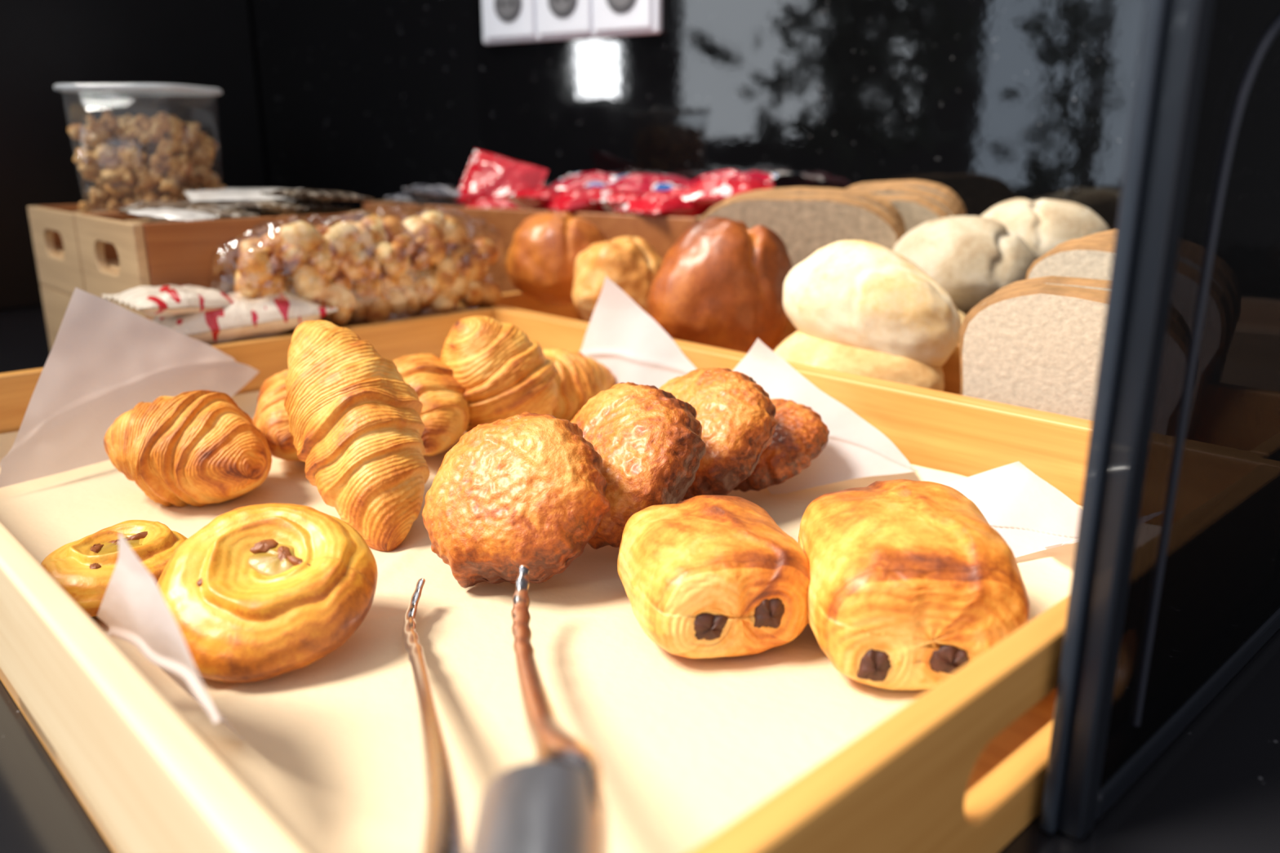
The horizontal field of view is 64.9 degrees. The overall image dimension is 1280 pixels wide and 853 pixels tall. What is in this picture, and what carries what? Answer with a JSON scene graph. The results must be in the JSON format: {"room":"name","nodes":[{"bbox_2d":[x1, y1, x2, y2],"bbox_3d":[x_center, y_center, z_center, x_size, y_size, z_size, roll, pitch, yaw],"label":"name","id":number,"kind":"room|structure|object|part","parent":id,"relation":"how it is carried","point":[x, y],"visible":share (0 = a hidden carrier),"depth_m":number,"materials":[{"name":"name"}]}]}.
{"room":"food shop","nodes":[
{"label":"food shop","id":0,"kind":"room"},
{"bbox_2d":[247,0,1145,230],"bbox_3d":[0.484,-0.741,1.136,5.800,3.100,0.102,10,19,32],"label":"wall","id":1,"kind":"structure","parent":0,"point":[992,103],"depth_m":1.39,"materials":[{"name":"black paint"}]},
{"bbox_2d":[481,0,662,44],"bbox_3d":[-0.103,-0.609,1.494,0.330,0.065,0.020,10,19,32],"label":"wall socket","id":2,"kind":"object","parent":1,"relation":"attached to","point":[504,21],"visible":1,"depth_m":1.49,"materials":[{"name":"white plastic"}]},
{"bbox_3d":[0.150,1.347,-0.343,6.700,0.099,6.600,0,16,0],"label":"floor","id":3,"kind":"structure","parent":0,"visible":0},
{"bbox_3d":[0.203,0.534,0.764,3.460,0.854,1.387,10,19,32],"label":"base cabinet","id":4,"kind":"object","parent":3,"relation":"on","visible":0},
{"bbox_2d":[0,304,1279,852],"bbox_3d":[0.195,0.110,0.630,3.500,0.033,1.417,10,19,32],"label":"countertop","id":5,"kind":"structure","parent":4,"relation":"on","point":[1215,788],"depth_m":0.42,"materials":[{"name":"black stone"}]},
{"bbox_2d":[40,284,71,350],"bbox_3d":[-0.572,-0.132,1.244,0.246,0.092,0.183,-15,22,-41],"label":"wooden crate","id":6,"kind":"object","parent":5,"relation":"on","point":[55,303],"visible":0.1,"depth_m":1.19,"materials":[{"name":"brown wood"}]},
{"bbox_2d":[26,202,226,295],"bbox_3d":[-0.572,-0.221,1.218,0.246,0.092,0.183,-15,22,-41],"label":"wooden crate","id":7,"kind":"object","parent":6,"relation":"on","point":[53,227],"visible":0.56,"depth_m":1.15,"materials":[{"name":"brown wood"}]},
{"bbox_2d":[73,209,109,213],"bbox_3d":[-0.560,-0.242,1.225,0.188,0.040,0.161,-15,22,-41],"label":"tray","id":8,"kind":"object","parent":7,"relation":"in","point":[104,211],"visible":0.07,"depth_m":1.21,"materials":[{"name":"brown wood"}]},
{"bbox_2d":[54,83,226,213],"bbox_3d":[-0.577,-0.324,1.184,0.148,0.144,0.148,1,16,3],"label":"jar","id":9,"kind":"object","parent":8,"relation":"on","point":[182,160],"visible":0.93,"depth_m":1.14,"materials":[{"name":"clear glass"}]},
{"bbox_3d":[-0.577,-0.391,1.165,0.140,0.004,0.140,1,16,3],"label":"lid","id":10,"kind":"part","parent":9,"relation":"part of","materials":[{"name":"white plastic"}]},
{"bbox_2d":[0,0,266,310],"bbox_3d":[-1.129,-1.289,1.619,0.550,2.111,0.616,10,19,32],"label":"wall","id":11,"kind":"structure","parent":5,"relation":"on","point":[44,44],"depth_m":1.66,"materials":[{"name":"black paint"}]},
{"bbox_2d":[284,306,472,335],"bbox_3d":[-0.329,-0.064,1.039,0.380,0.073,0.075,-15,22,-41],"label":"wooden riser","id":12,"kind":"object","parent":5,"relation":"on","point":[428,312],"visible":0.03,"depth_m":1.11,"materials":[{"name":"brown wood"}]},
{"bbox_2d":[151,291,339,345],"bbox_3d":[-0.386,-0.103,0.966,0.170,0.050,0.080,-12,20,-36],"label":"packet","id":13,"kind":"object","parent":12,"relation":"on","point":[228,324],"visible":0.6,"depth_m":0.94,"materials":[{"name":"white plastic"}]},
{"bbox_2d":[101,284,234,317],"bbox_3d":[-0.426,-0.116,0.931,0.072,0.031,0.110,12,20,37],"label":"packet","id":14,"kind":"object","parent":13,"relation":"on","point":[152,301],"visible":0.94,"depth_m":0.90,"materials":[{"name":"white plastic"}]},
{"bbox_2d":[234,211,502,325],"bbox_3d":[-0.284,-0.168,1.058,0.329,0.125,0.099,-15,22,-41],"label":"bag","id":15,"kind":"object","parent":12,"relation":"on","point":[371,268],"visible":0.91,"depth_m":1.04,"materials":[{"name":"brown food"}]},
{"bbox_2d":[363,200,703,314],"bbox_3d":[-0.119,-0.238,1.476,0.580,0.169,0.210,10,19,32],"label":"box","id":16,"kind":"object","parent":5,"relation":"on","point":[498,225],"visible":0.18,"depth_m":1.38,"materials":[{"name":"brown wood"}]},
{"bbox_2d":[383,191,466,206],"bbox_3d":[-0.312,-0.346,1.538,0.130,0.036,0.090,4,16,12],"label":"snack packet","id":17,"kind":"object","parent":16,"relation":"on","point":[406,197],"visible":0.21,"depth_m":1.50,"materials":[{"name":"grey plastic"}]},
{"bbox_2d":[402,184,461,201],"bbox_3d":[-0.289,-0.346,1.498,0.120,0.029,0.080,-5,17,-16],"label":"snack packet","id":18,"kind":"object","parent":17,"relation":"on","point":[448,192],"visible":0.66,"depth_m":1.46,"materials":[{"name":"grey plastic"}]},
{"bbox_2d":[453,149,548,208],"bbox_3d":[-0.202,-0.350,1.463,0.134,0.102,0.052,5,17,18],"label":"snack packet","id":19,"kind":"object","parent":16,"relation":"on","point":[487,175],"visible":0.68,"depth_m":1.45,"materials":[{"name":"red plastic"}]},
{"bbox_2d":[465,197,545,209],"bbox_3d":[-0.183,-0.329,1.480,0.130,0.036,0.100,1,16,3],"label":"snack packet","id":20,"kind":"object","parent":16,"relation":"on","point":[486,202],"visible":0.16,"depth_m":1.44,"materials":[{"name":"red plastic"}]},
{"bbox_2d":[497,186,590,210],"bbox_3d":[-0.124,-0.315,1.407,0.090,0.044,0.119,14,21,41],"label":"snack packet","id":21,"kind":"object","parent":16,"relation":"on","point":[527,198],"visible":0.5,"depth_m":1.37,"materials":[{"name":"red plastic"}]},
{"bbox_2d":[537,185,616,213],"bbox_3d":[-0.071,-0.303,1.362,0.120,0.044,0.090,-8,18,-26],"label":"snack packet","id":22,"kind":"object","parent":16,"relation":"on","point":[572,197],"visible":0.59,"depth_m":1.32,"materials":[{"name":"red plastic"}]},
{"bbox_2d":[548,170,622,189],"bbox_3d":[-0.064,-0.348,1.456,0.131,0.040,0.088,7,17,22],"label":"snack packet","id":23,"kind":"object","parent":16,"relation":"on","point":[595,178],"visible":0.38,"depth_m":1.45,"materials":[{"name":"red plastic"}]},
{"bbox_2d":[587,189,674,214],"bbox_3d":[-0.001,-0.296,1.342,0.090,0.041,0.120,8,18,27],"label":"snack packet","id":24,"kind":"object","parent":16,"relation":"on","point":[616,198],"visible":0.46,"depth_m":1.31,"materials":[{"name":"red plastic"}]},
{"bbox_2d":[607,173,691,191],"bbox_3d":[0.020,-0.331,1.405,0.131,0.041,0.088,1,16,3],"label":"snack packet","id":25,"kind":"object","parent":16,"relation":"on","point":[635,181],"visible":0.54,"depth_m":1.39,"materials":[{"name":"red plastic"}]},
{"bbox_2d":[612,187,714,217],"bbox_3d":[0.038,-0.284,1.294,0.120,0.045,0.090,-12,20,-35],"label":"snack packet","id":26,"kind":"object","parent":16,"relation":"on","point":[650,204],"visible":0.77,"depth_m":1.26,"materials":[{"name":"red plastic"}]},
{"bbox_2d":[680,177,774,208],"bbox_3d":[0.105,-0.297,1.283,0.121,0.039,0.080,5,17,17],"label":"snack packet","id":27,"kind":"object","parent":26,"relation":"on","point":[713,192],"visible":0.55,"depth_m":1.26,"materials":[{"name":"red plastic"}]},
{"bbox_2d":[680,169,778,198],"bbox_3d":[0.110,-0.324,1.359,0.131,0.044,0.088,12,20,36],"label":"snack packet","id":28,"kind":"object","parent":16,"relation":"on","point":[752,175],"visible":0.39,"depth_m":1.35,"materials":[{"name":"red plastic"}]},
{"bbox_2d":[0,306,1091,852],"bbox_3d":[-0.101,0.037,0.674,0.578,0.082,0.783,-15,22,-41],"label":"wooden serving tray","id":29,"kind":"object","parent":5,"relation":"on","point":[961,767],"visible":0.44,"depth_m":0.37,"materials":[{"name":"brown wood"}]},
{"bbox_2d":[0,391,1080,852],"bbox_3d":[-0.101,0.046,0.676,0.542,0.039,0.747,-15,22,-41],"label":"sheet","id":30,"kind":"object","parent":29,"relation":"on","point":[331,746],"visible":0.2,"depth_m":0.46,"materials":[{"name":"white paper"}]},
{"bbox_2d":[40,520,187,617],"bbox_3d":[-0.292,0.078,0.563,0.084,0.031,0.089,5,18,21],"label":"pastry","id":31,"kind":"object","parent":30,"relation":"on","point":[84,567],"visible":0.57,"depth_m":0.55,"materials":[{"name":"food"}]},
{"bbox_2d":[0,287,259,488],"bbox_3d":[-0.414,-0.049,0.814,0.059,0.128,0.255,10,19,31],"label":"paper napkin","id":32,"kind":"object","parent":30,"relation":"on","point":[105,358],"visible":0.71,"depth_m":0.80,"materials":[{"name":"white paper"}]},
{"bbox_2d":[97,530,243,739],"bbox_3d":[-0.183,0.089,0.408,0.032,0.095,0.145,-15,22,-41],"label":"paper napkin","id":33,"kind":"object","parent":30,"relation":"on","point":[134,608],"visible":1,"depth_m":0.40,"materials":[{"name":"white paper"}]},
{"bbox_2d":[103,390,271,506],"bbox_3d":[-0.321,0.016,0.712,0.117,0.082,0.096,-3,16,-10],"label":"croissant","id":34,"kind":"object","parent":30,"relation":"on","point":[198,448],"visible":1,"depth_m":0.68,"materials":[{"name":"orange food"}]},
{"bbox_2d":[156,502,377,682],"bbox_3d":[-0.188,0.079,0.503,0.107,0.062,0.099,7,17,24],"label":"pastry","id":35,"kind":"object","parent":30,"relation":"on","point":[263,591],"visible":0.94,"depth_m":0.48,"materials":[{"name":"food"}]},
{"bbox_2d":[253,369,301,461],"bbox_3d":[-0.259,-0.010,0.801,0.094,0.074,0.109,-6,17,-21],"label":"croissant","id":36,"kind":"object","parent":30,"relation":"on","point":[271,417],"visible":0.27,"depth_m":0.75,"materials":[{"name":"orange food"}]},
{"bbox_2d":[284,320,430,551],"bbox_3d":[-0.190,0.000,0.679,0.083,0.128,0.154,-10,19,-32],"label":"croissant","id":37,"kind":"object","parent":30,"relation":"on","point":[357,427],"visible":0.98,"depth_m":0.64,"materials":[{"name":"orange food"}]},
{"bbox_2d":[392,353,469,455],"bbox_3d":[-0.179,-0.020,0.812,0.116,0.072,0.082,14,21,41],"label":"croissant","id":38,"kind":"object","parent":30,"relation":"on","point":[445,411],"visible":0.48,"depth_m":0.78,"materials":[{"name":"orange food"}]},
{"bbox_2d":[440,315,558,432],"bbox_3d":[-0.121,-0.032,0.836,0.092,0.120,0.107,-12,20,-36],"label":"croissant","id":39,"kind":"object","parent":30,"relation":"on","point":[504,373],"visible":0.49,"depth_m":0.80,"materials":[{"name":"orange food"}]},
{"bbox_2d":[402,564,609,852],"bbox_3d":[-0.051,0.111,0.325,0.066,0.097,0.456,-3,16,-11],"label":"serving tongs","id":40,"kind":"object","parent":30,"relation":"on","point":[557,802],"visible":1,"depth_m":0.28,"materials":[{"name":"silver metal"}]},
{"bbox_3d":[-0.078,0.114,0.344,0.028,0.081,0.412,-4,16,-13],"label":"arm","id":41,"kind":"part","parent":40,"relation":"part of","materials":[{"name":"silver metal"}]},
{"bbox_3d":[-0.036,0.093,0.385,0.024,0.059,0.282,-2,16,-8],"label":"arm","id":42,"kind":"part","parent":40,"relation":"part of","materials":[{"name":"silver metal"}]},
{"bbox_2d":[422,411,610,588],"bbox_3d":[-0.070,0.042,0.577,0.110,0.094,0.085,5,17,18],"label":"pastry","id":43,"kind":"object","parent":30,"relation":"on","point":[528,489],"visible":0.98,"depth_m":0.55,"materials":[{"name":"brown food"}]},
{"bbox_2d":[542,348,615,422],"bbox_3d":[-0.070,-0.034,0.891,0.113,0.070,0.080,-7,17,-23],"label":"croissant","id":44,"kind":"object","parent":30,"relation":"on","point":[580,378],"visible":0.37,"depth_m":0.86,"materials":[{"name":"orange food"}]},
{"bbox_2d":[570,382,706,549],"bbox_3d":[-0.013,0.022,0.631,0.092,0.090,0.110,-14,21,-41],"label":"pastry","id":45,"kind":"object","parent":30,"relation":"on","point":[650,445],"visible":0.68,"depth_m":0.60,"materials":[{"name":"brown food"}]},
{"bbox_2d":[579,275,697,388],"bbox_3d":[-0.021,-0.068,0.906,0.064,0.122,0.201,-15,22,-41],"label":"paper napkin","id":46,"kind":"object","parent":30,"relation":"on","point":[620,336],"visible":0.48,"depth_m":0.91,"materials":[{"name":"white paper"}]},
{"bbox_2d":[617,494,810,658],"bbox_3d":[0.038,0.075,0.527,0.090,0.061,0.105,-4,16,-12],"label":"pain au chocolat","id":47,"kind":"object","parent":30,"relation":"on","point":[704,576],"visible":0.99,"depth_m":0.49,"materials":[{"name":"orange food"}]},
{"bbox_2d":[658,367,777,501],"bbox_3d":[0.039,0.004,0.699,0.090,0.083,0.120,-12,20,-36],"label":"pastry","id":48,"kind":"object","parent":30,"relation":"on","point":[735,415],"visible":0.49,"depth_m":0.66,"materials":[{"name":"brown food"}]},
{"bbox_2d":[733,398,829,492],"bbox_3d":[0.088,0.012,0.733,0.088,0.055,0.091,-12,20,-36],"label":"pastry","id":49,"kind":"object","parent":30,"relation":"on","point":[800,435],"visible":0.45,"depth_m":0.70,"materials":[{"name":"brown food"}]},
{"bbox_2d":[732,337,917,493],"bbox_3d":[0.105,-0.010,0.765,0.093,0.090,0.200,-15,22,-41],"label":"paper napkin","id":50,"kind":"object","parent":30,"relation":"on","point":[855,448],"visible":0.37,"depth_m":0.76,"materials":[{"name":"white paper"}]},
{"bbox_2d":[797,479,1030,690],"bbox_3d":[0.133,0.074,0.507,0.102,0.076,0.124,1,16,2],"label":"pain au chocolat","id":51,"kind":"object","parent":30,"relation":"on","point":[911,583],"visible":0.89,"depth_m":0.46,"materials":[{"name":"orange food"}]},
{"bbox_2d":[943,461,1079,557],"bbox_3d":[0.218,0.053,0.638,0.118,0.039,0.119,-15,21,-41],"label":"paper napkin","id":52,"kind":"object","parent":30,"relation":"on","point":[1031,515],"visible":0.54,"depth_m":0.65,"materials":[{"name":"white paper"}]},
{"bbox_2d":[1051,538,1076,546],"bbox_3d":[0.273,0.061,0.595,0.068,0.045,0.051,0,16,0],"label":"paper napkin","id":53,"kind":"object","parent":30,"relation":"on","point":[1066,542],"visible":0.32,"depth_m":0.58,"materials":[{"name":"white paper"}]},
{"bbox_2d":[457,291,1091,423],"bbox_3d":[0.146,-0.046,0.969,0.194,0.080,0.854,-15,22,-41],"label":"tray","id":54,"kind":"object","parent":5,"relation":"on","point":[517,300],"visible":0.03,"depth_m":0.94,"materials":[{"name":"brown wood"}]},
{"bbox_2d":[505,211,607,305],"bbox_3d":[-0.094,-0.197,1.176,0.127,0.108,0.113,-2,16,-5],"label":"bun","id":55,"kind":"object","parent":54,"relation":"on","point":[543,253],"visible":0.73,"depth_m":1.14,"materials":[{"name":"brown food"}]},
{"bbox_2d":[572,235,662,322],"bbox_3d":[-0.022,-0.158,1.110,0.106,0.101,0.093,-3,16,-10],"label":"bread roll","id":56,"kind":"object","parent":54,"relation":"on","point":[632,264],"visible":0.55,"depth_m":1.07,"materials":[{"name":"orange food"}]},
{"bbox_2d":[647,216,793,353],"bbox_3d":[0.080,-0.134,1.010,0.148,0.150,0.118,-3,16,-11],"label":"bun","id":57,"kind":"object","parent":54,"relation":"on","point":[720,285],"visible":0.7,"depth_m":0.96,"materials":[{"name":"brown food"}]},
{"bbox_2d":[773,330,944,391],"bbox_3d":[0.189,-0.051,0.889,0.153,0.076,0.127,3,16,12],"label":"bread roll","id":58,"kind":"object","parent":54,"relation":"on","point":[800,348],"visible":0.21,"depth_m":0.84,"materials":[{"name":"beige food"}]},
{"bbox_2d":[782,240,960,366],"bbox_3d":[0.204,-0.106,0.891,0.156,0.115,0.126,4,16,14],"label":"bread roll","id":59,"kind":"object","parent":58,"relation":"on","point":[864,295],"visible":0.83,"depth_m":0.84,"materials":[{"name":"beige food"}]},
{"bbox_2d":[957,310,965,342],"bbox_3d":[0.264,-0.089,0.978,0.123,0.070,0.099,-3,16,-10],"label":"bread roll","id":60,"kind":"object","parent":54,"relation":"on","point":[962,316],"visible":0.02,"depth_m":0.95,"materials":[{"name":"beige food"}]},
{"bbox_2d":[960,275,1109,420],"bbox_3d":[0.321,-0.035,0.750,0.171,0.149,0.067,13,21,39],"label":"bread","id":61,"kind":"object","parent":54,"relation":"on","point":[1035,344],"visible":0.41,"depth_m":0.74,"materials":[{"name":"beige food"}]},
{"bbox_2d":[1025,229,1115,279],"bbox_3d":[0.392,-0.075,0.816,0.157,0.164,0.085,13,20,37],"label":"bread","id":62,"kind":"object","parent":54,"relation":"on","point":[1090,256],"visible":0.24,"depth_m":0.80,"materials":[{"name":"beige food"}]},
{"bbox_2d":[1040,0,1214,839],"bbox_3d":[0.168,-0.145,0.309,0.018,0.631,0.016,-15,21,-41],"label":"post","id":63,"kind":"object","parent":5,"relation":"on","point":[1187,23],"depth_m":0.34,"materials":[{"name":"black metal"}]},
{"bbox_3d":[0.160,-0.145,0.308,0.004,0.631,0.006,-15,21,-41],"label":"post edge","id":64,"kind":"part","parent":63,"relation":"part of","materials":[{"name":"black metal"}]},
{"bbox_2d":[1094,607,1279,821],"bbox_3d":[0.427,0.084,0.631,0.698,0.014,0.016,-15,22,-41],"label":"rail","id":65,"kind":"object","parent":5,"relation":"on","point":[1150,751],"visible":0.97,"depth_m":0.45,"materials":[{"name":"black metal"}]},
{"bbox_2d":[1099,0,1279,789],"bbox_3d":[0.430,-0.209,0.544,0.698,0.597,0.003,-15,22,-41],"label":"pane","id":66,"kind":"object","parent":65,"relation":"attached to","point":[1220,584],"visible":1,"depth_m":0.40,"materials":[{"name":"clear glass"}]},
{"bbox_2d":[1133,17,1279,726],"bbox_3d":[0.291,-0.044,0.451,0.247,0.297,0.004,-15,22,-42],"label":"seal","id":67,"kind":"object","parent":66,"relation":"attached to","point":[1268,39],"visible":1,"depth_m":0.37,"materials":[{"name":"black rubber"}]},
{"bbox_3d":[0.426,-0.104,1.143,0.674,0.093,0.229,10,19,32],"label":"bread box","id":68,"kind":"object","parent":5,"relation":"on","visible":0},
{"bbox_2d":[699,186,906,267],"bbox_3d":[0.182,-0.200,1.139,0.236,0.139,0.070,8,18,25],"label":"bread","id":69,"kind":"object","parent":68,"relation":"on","point":[807,220],"visible":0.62,"depth_m":1.10,"materials":[{"name":"beige food"}]},
{"bbox_2d":[844,179,965,234],"bbox_3d":[0.296,-0.216,1.183,0.171,0.145,0.098,11,19,33],"label":"bread","id":70,"kind":"object","parent":68,"relation":"on","point":[918,202],"visible":0.24,"depth_m":1.13,"materials":[{"name":"beige food"}]},
{"bbox_2d":[892,215,1036,311],"bbox_3d":[0.334,-0.169,1.042,0.151,0.098,0.124,9,18,28],"label":"bread roll","id":71,"kind":"object","parent":68,"relation":"in","point":[971,258],"visible":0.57,"depth_m":0.99,"materials":[{"name":"beige food"}]},
{"bbox_3d":[0.400,-0.120,1.042,0.125,0.063,0.098,-3,16,-10],"label":"bread roll","id":72,"kind":"object","parent":68,"relation":"in","visible":0},
{"bbox_2d":[981,198,1110,258],"bbox_3d":[0.426,-0.201,1.076,0.149,0.084,0.120,6,17,20],"label":"bread roll","id":73,"kind":"object","parent":72,"relation":"on","point":[1043,224],"visible":0.48,"depth_m":1.03,"materials":[{"name":"beige food"}]},
{"bbox_3d":[-0.443,-0.095,1.113,0.246,0.092,0.182,-15,22,-41],"label":"wooden crate","id":74,"kind":"object","parent":5,"relation":"on","visible":0},
{"bbox_2d":[74,209,371,320],"bbox_3d":[-0.443,-0.184,1.088,0.246,0.092,0.182,-15,22,-41],"label":"wooden crate","id":75,"kind":"object","parent":74,"relation":"on","point":[118,255],"visible":0.56,"depth_m":0.99,"materials":[{"name":"brown wood"}]},
{"bbox_2d":[124,213,311,223],"bbox_3d":[-0.431,-0.204,1.094,0.188,0.040,0.160,-15,22,-41],"label":"tray","id":76,"kind":"object","parent":75,"relation":"in","point":[263,215],"visible":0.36,"depth_m":1.09,"materials":[{"name":"brown wood"}]},
{"bbox_2d":[127,207,220,222],"bbox_3d":[-0.464,-0.210,1.001,0.070,0.014,0.050,5,17,16],"label":"sachet","id":77,"kind":"object","parent":76,"relation":"on","point":[163,214],"visible":0.93,"depth_m":0.99,"materials":[{"name":"white plastic"}]},
{"bbox_2d":[118,200,262,219],"bbox_3d":[-0.469,-0.229,1.062,0.130,0.019,0.090,-4,16,-13],"label":"sachet","id":78,"kind":"object","parent":76,"relation":"on","point":[224,211],"visible":0.62,"depth_m":1.04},
{"bbox_2d":[184,187,315,202],"bbox_3d":[-0.439,-0.261,1.133,0.130,0.014,0.080,-8,18,-27],"label":"sachet","id":79,"kind":"object","parent":76,"relation":"on","point":[230,194],"visible":0.64,"depth_m":1.11,"materials":[{"name":"white plastic"}]},
{"bbox_2d":[226,199,353,214],"bbox_3d":[-0.390,-0.241,1.101,0.120,0.018,0.090,8,18,25],"label":"sachet","id":80,"kind":"object","parent":76,"relation":"on","point":[280,206],"visible":0.85,"depth_m":1.07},
{"bbox_2d":[259,188,373,203],"bbox_3d":[-0.351,-0.252,1.100,0.070,0.016,0.100,8,18,25],"label":"sachet","id":81,"kind":"object","parent":80,"relation":"on","point":[321,196],"visible":0.98,"depth_m":1.07,"materials":[{"name":"black plastic"}]}
]}

